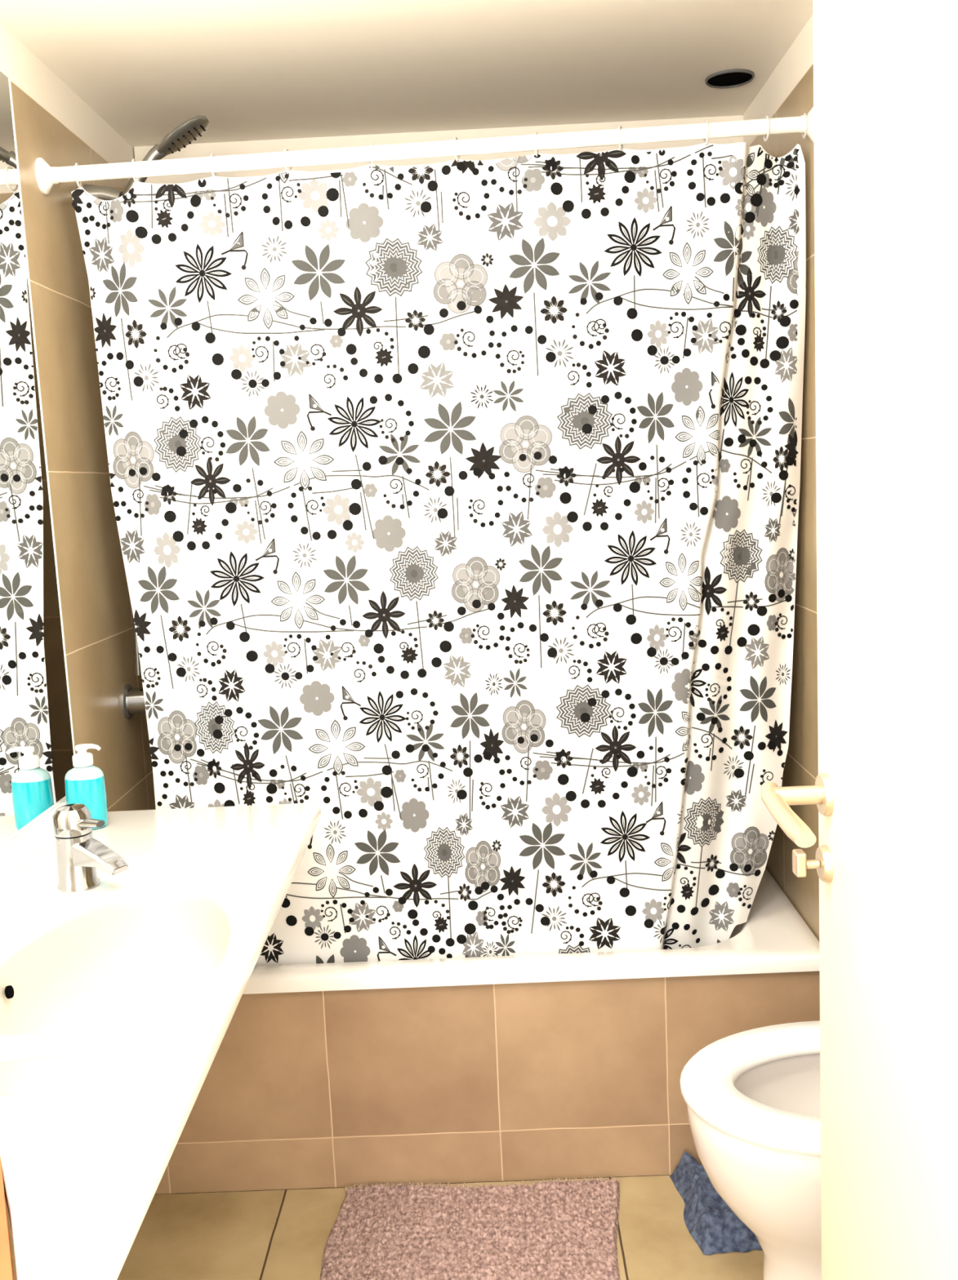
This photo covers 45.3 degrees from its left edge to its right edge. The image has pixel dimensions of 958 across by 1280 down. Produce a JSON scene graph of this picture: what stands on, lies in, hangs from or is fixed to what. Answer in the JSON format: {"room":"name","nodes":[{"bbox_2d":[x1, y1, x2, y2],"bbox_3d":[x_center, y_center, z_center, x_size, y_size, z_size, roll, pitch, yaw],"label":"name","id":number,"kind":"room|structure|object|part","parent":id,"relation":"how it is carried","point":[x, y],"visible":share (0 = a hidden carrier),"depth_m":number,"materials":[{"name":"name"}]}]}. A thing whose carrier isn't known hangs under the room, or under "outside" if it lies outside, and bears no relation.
{"room":"bathroom","nodes":[
{"label":"bathroom","id":0,"kind":"room"},
{"bbox_2d":[54,830,100,893],"bbox_3d":[-0.600,0.327,1.708,0.062,0.080,0.062,-3,8,1],"label":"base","id":1,"kind":"object","parent":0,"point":[74,849],"depth_m":1.68,"materials":[{"name":"silver metal"}]},
{"bbox_2d":[6,80,155,1279],"bbox_3d":[-0.802,0.136,1.681,0.100,2.082,2.440,-3,8,1],"label":"wall","id":2,"kind":"structure","parent":0,"point":[95,601],"depth_m":2.20,"materials":[{"name":"beige tile"}]},
{"bbox_2d":[0,799,66,884],"bbox_3d":[-0.734,0.378,1.514,0.016,0.044,1.205,-3,8,1],"label":"backsplash","id":3,"kind":"structure","parent":2,"relation":"attached to","point":[28,843],"depth_m":1.84,"materials":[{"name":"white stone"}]},
{"bbox_2d":[0,71,75,848],"bbox_3d":[-0.770,-0.252,1.406,0.006,1.234,1.240,-3,8,1],"label":"wall mirror","id":4,"kind":"object","parent":2,"relation":"attached to","point":[37,747],"visible":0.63,"depth_m":1.92,"materials":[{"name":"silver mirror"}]},
{"bbox_2d":[0,22,134,180],"bbox_3d":[-0.855,-0.938,1.535,0.096,0.088,2.440,-3,8,1],"label":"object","id":5,"kind":"structure","parent":2,"relation":"attached to","point":[18,63],"depth_m":2.19,"materials":[{"name":"white paint"}]},
{"bbox_2d":[121,684,146,719],"bbox_3d":[-0.695,0.128,2.416,0.092,0.074,0.074,-3,8,1],"label":"shower mixer","id":6,"kind":"object","parent":2,"relation":"attached to","point":[132,699],"visible":0.51,"depth_m":2.39,"materials":[{"name":"grey metal"}]},
{"bbox_3d":[-0.737,0.130,2.417,0.008,0.074,0.074,-3,8,1],"label":"wall plate","id":7,"kind":"part","parent":6,"relation":"part of","materials":[{"name":"grey metal"}]},
{"bbox_3d":[-0.691,0.128,2.416,0.084,0.068,0.068,-3,8,1],"label":"knob","id":8,"kind":"part","parent":6,"relation":"part of","materials":[{"name":"silver metal"}]},
{"bbox_2d":[83,115,209,675],"bbox_3d":[-0.641,-0.486,2.362,0.257,1.115,0.088,-3,8,1],"label":"shower","id":9,"kind":"object","parent":2,"relation":"attached to","point":[188,131],"visible":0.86,"depth_m":2.29,"materials":[{"name":"grey metal"}]},
{"bbox_3d":[-0.687,-0.915,2.304,0.127,0.150,0.028,-3,8,1],"label":"handle","id":10,"kind":"part","parent":9,"relation":"part of","materials":[{"name":"grey metal"}]},
{"bbox_2d":[0,799,320,1279],"bbox_3d":[-0.495,0.653,1.450,0.470,0.593,1.412,-3,8,1],"label":"countertop","id":11,"kind":"structure","parent":2,"relation":"attached to","point":[120,997],"depth_m":1.50,"materials":[{"name":"white ceramic"}]},
{"bbox_3d":[-0.387,0.735,0.984,0.015,0.547,0.265,-6,9,-25],"label":"panel","id":12,"kind":"part","parent":11,"relation":"part of","materials":[{"name":"orange wood"}]},
{"bbox_2d":[64,743,107,829],"bbox_3d":[-0.689,0.255,2.009,0.070,0.150,0.048,-3,8,1],"label":"soap bottle","id":13,"kind":"object","parent":11,"relation":"on","point":[85,784],"visible":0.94,"depth_m":1.99,"materials":[{"name":"teal plastic"}]},
{"bbox_2d":[52,803,128,893],"bbox_3d":[-0.573,0.307,1.688,0.127,0.122,0.062,2,9,31],"label":"faucet","id":14,"kind":"object","parent":11,"relation":"on","point":[78,855],"visible":1,"depth_m":1.68,"materials":[{"name":"silver metal"}]},
{"bbox_3d":[-0.571,0.271,1.681,0.050,0.018,0.024,2,9,31],"label":"lever","id":15,"kind":"part","parent":14,"relation":"part of","materials":[{"name":"silver metal"}]},
{"bbox_3d":[-0.559,0.313,1.681,0.096,0.043,0.040,2,9,31],"label":"spout","id":16,"kind":"part","parent":14,"relation":"part of","materials":[{"name":"silver metal"}]},
{"bbox_2d":[0,888,231,1096],"bbox_3d":[-0.455,0.470,1.406,0.286,0.134,0.576,-3,8,1],"label":"basin","id":17,"kind":"object","parent":11,"relation":"in","point":[104,992],"depth_m":1.55,"materials":[{"name":"white ceramic"}]},
{"bbox_2d":[35,106,813,194],"bbox_3d":[-0.093,-0.880,2.061,1.395,0.084,0.062,-3,8,1],"label":"curtain rod","id":18,"kind":"object","parent":2,"relation":"attached to","point":[46,176],"visible":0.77,"depth_m":2.05,"materials":[{"name":"white metal"}]},
{"bbox_2d":[74,162,81,187],"bbox_3d":[-0.724,-0.839,2.072,0.004,0.043,0.043,-4,8,-7],"label":"curtain ring","id":19,"kind":"object","parent":18,"relation":"hanging from","point":[79,184],"visible":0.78,"depth_m":2.06,"materials":[{"name":"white plastic"}]},
{"bbox_2d":[131,159,139,183],"bbox_3d":[-0.620,-0.846,2.070,0.004,0.043,0.043,-3,8,-2],"label":"curtain ring","id":20,"kind":"object","parent":18,"relation":"hanging from","point":[133,160],"visible":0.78,"depth_m":2.06,"materials":[{"name":"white plastic"}]},
{"bbox_2d":[209,153,215,178],"bbox_3d":[-0.479,-0.854,2.068,0.004,0.043,0.043,-3,8,-5],"label":"curtain ring","id":21,"kind":"object","parent":18,"relation":"hanging from","point":[213,173],"visible":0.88,"depth_m":2.05,"materials":[{"name":"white plastic"}]},
{"bbox_2d":[283,148,291,173],"bbox_3d":[-0.344,-0.862,2.066,0.004,0.043,0.043,-2,8,9],"label":"curtain ring","id":22,"kind":"object","parent":18,"relation":"hanging from","point":[285,149],"visible":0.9,"depth_m":2.05,"materials":[{"name":"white plastic"}]},
{"bbox_2d":[71,142,805,965],"bbox_3d":[-0.038,-0.110,2.220,1.340,1.552,0.108,-3,8,1],"label":"shower curtain","id":23,"kind":"object","parent":22,"relation":"hanging from","point":[455,504],"visible":0.89,"depth_m":2.17,"materials":[{"name":"white fabric"}]},
{"bbox_2d":[369,142,373,168],"bbox_3d":[-0.194,-0.871,2.063,0.004,0.043,0.043,-4,8,-7],"label":"curtain ring","id":24,"kind":"object","parent":18,"relation":"hanging from","point":[371,145],"visible":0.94,"depth_m":2.05,"materials":[{"name":"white plastic"}]},
{"bbox_2d":[453,137,459,162],"bbox_3d":[-0.040,-0.881,2.060,0.004,0.043,0.043,-1,8,11],"label":"curtain ring","id":25,"kind":"object","parent":18,"relation":"hanging from","point":[455,138],"visible":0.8,"depth_m":2.04,"materials":[{"name":"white plastic"}]},
{"bbox_2d":[533,131,537,156],"bbox_3d":[0.103,-0.889,2.058,0.004,0.043,0.043,-2,8,8],"label":"curtain ring","id":26,"kind":"object","parent":18,"relation":"hanging from","point":[535,133],"visible":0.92,"depth_m":2.04,"materials":[{"name":"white plastic"}]},
{"bbox_2d":[617,125,622,151],"bbox_3d":[0.254,-0.898,2.055,0.004,0.043,0.043,-1,8,14],"label":"curtain ring","id":27,"kind":"object","parent":18,"relation":"hanging from","point":[620,146],"visible":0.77,"depth_m":2.04,"materials":[{"name":"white plastic"}]},
{"bbox_2d":[703,120,708,145],"bbox_3d":[0.406,-0.908,2.052,0.004,0.043,0.043,-2,8,4],"label":"curtain ring","id":28,"kind":"object","parent":18,"relation":"hanging from","point":[705,121],"visible":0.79,"depth_m":2.04,"materials":[{"name":"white plastic"}]},
{"bbox_2d":[762,115,769,141],"bbox_3d":[0.513,-0.914,2.050,0.004,0.043,0.043,-3,8,1],"label":"curtain ring","id":29,"kind":"object","parent":18,"relation":"hanging from","point":[766,117],"visible":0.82,"depth_m":2.04,"materials":[{"name":"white plastic"}]},
{"bbox_2d":[801,112,806,138],"bbox_3d":[0.581,-0.918,2.049,0.004,0.043,0.043,-2,8,7],"label":"curtain ring","id":30,"kind":"object","parent":18,"relation":"hanging from","point":[804,113],"visible":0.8,"depth_m":2.03,"materials":[{"name":"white plastic"}]},
{"bbox_2d":[0,0,813,148],"bbox_3d":[0.185,-1.054,1.520,2.183,0.050,2.700,-3,8,1],"label":"ceiling","id":31,"kind":"structure","parent":0,"point":[255,69],"depth_m":2.18,"materials":[{"name":"paint"}]},
{"bbox_2d":[704,68,754,88],"bbox_3d":[0.517,-1.157,2.365,0.100,0.006,0.100,-3,8,1],"label":"recessed light","id":32,"kind":"object","parent":31,"relation":"in","point":[727,78],"visible":1,"depth_m":2.36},
{"bbox_2d":[116,1174,763,1279],"bbox_3d":[0.221,1.274,0.879,2.700,0.050,4.600,-3,8,1],"label":"floor","id":33,"kind":"structure","parent":0,"point":[270,1234],"depth_m":2.11,"materials":[{"name":"beige tile"}]},
{"bbox_2d":[319,1175,620,1279],"bbox_3d":[-0.017,1.109,1.927,0.575,0.015,0.677,-3,8,1],"label":"bath mat","id":34,"kind":"object","parent":33,"relation":"on","point":[562,1229],"visible":1,"depth_m":2.10,"materials":[{"name":"pink carpet"}]},
{"bbox_2d":[242,866,819,994],"bbox_3d":[-0.012,0.771,2.551,1.391,0.376,0.670,-3,8,1],"label":"bathtub","id":35,"kind":"object","parent":33,"relation":"on","point":[774,937],"visible":0.12,"depth_m":2.20,"materials":[{"name":"white ceramic"}]},
{"bbox_2d":[669,1151,762,1254],"bbox_3d":[0.456,1.036,2.132,0.168,0.061,0.232,-3,8,1],"label":"mat","id":36,"kind":"object","parent":33,"relation":"on","point":[713,1225],"visible":0.59,"depth_m":2.08,"materials":[{"name":"blue fabric"}]},
{"bbox_2d":[680,1020,821,1279],"bbox_3d":[0.736,0.675,1.801,0.836,0.839,0.386,-3,8,1],"label":"toilet","id":37,"kind":"object","parent":33,"relation":"on","point":[752,1097],"visible":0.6,"depth_m":1.75,"materials":[{"name":"white ceramic"}]},
{"bbox_2d":[154,970,819,1194],"bbox_3d":[0.232,0.853,2.249,1.883,0.414,0.030,-3,8,1],"label":"wall","id":38,"kind":"structure","parent":0,"point":[577,1078],"depth_m":2.24,"materials":[{"name":"beige tile"}]},
{"bbox_2d":[748,63,818,941],"bbox_3d":[0.689,-0.037,2.436,0.080,2.082,0.670,-3,8,1],"label":"wall","id":39,"kind":"structure","parent":0,"point":[801,763],"depth_m":2.26,"materials":[{"name":"beige tile"}]},
{"bbox_2d":[742,13,813,146],"bbox_3d":[0.640,-1.111,2.290,0.076,0.088,0.670,-3,8,1],"label":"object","id":40,"kind":"structure","parent":39,"relation":"attached to","point":[797,60],"depth_m":2.26,"materials":[{"name":"white paint"}]},
{"bbox_3d":[0.199,-0.067,2.825,1.883,2.082,0.100,-3,8,1],"label":"wall","id":41,"kind":"structure","parent":0,"visible":0},
{"bbox_2d":[133,115,743,183],"bbox_3d":[0.149,-1.141,2.681,1.883,0.088,0.096,-3,8,1],"label":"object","id":42,"kind":"structure","parent":41,"relation":"attached to","point":[220,148],"depth_m":2.64,"materials":[{"name":"white paint"}]},
{"bbox_3d":[0.165,0.215,0.442,2.063,2.170,0.100,-3,8,1],"label":"wall","id":43,"kind":"structure","parent":0,"visible":0},
{"bbox_2d":[760,0,957,1279],"bbox_3d":[0.367,0.208,0.910,0.114,2.022,0.813,-3,8,1],"label":"door","id":44,"kind":"structure","parent":43,"relation":"in","point":[884,793],"depth_m":1.06,"materials":[{"name":"beige paint"}]},
{"bbox_3d":[0.328,0.185,1.228,0.025,0.034,0.141,-3,8,-1],"label":"handle","id":45,"kind":"part","parent":44,"relation":"part of","materials":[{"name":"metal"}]}
]}

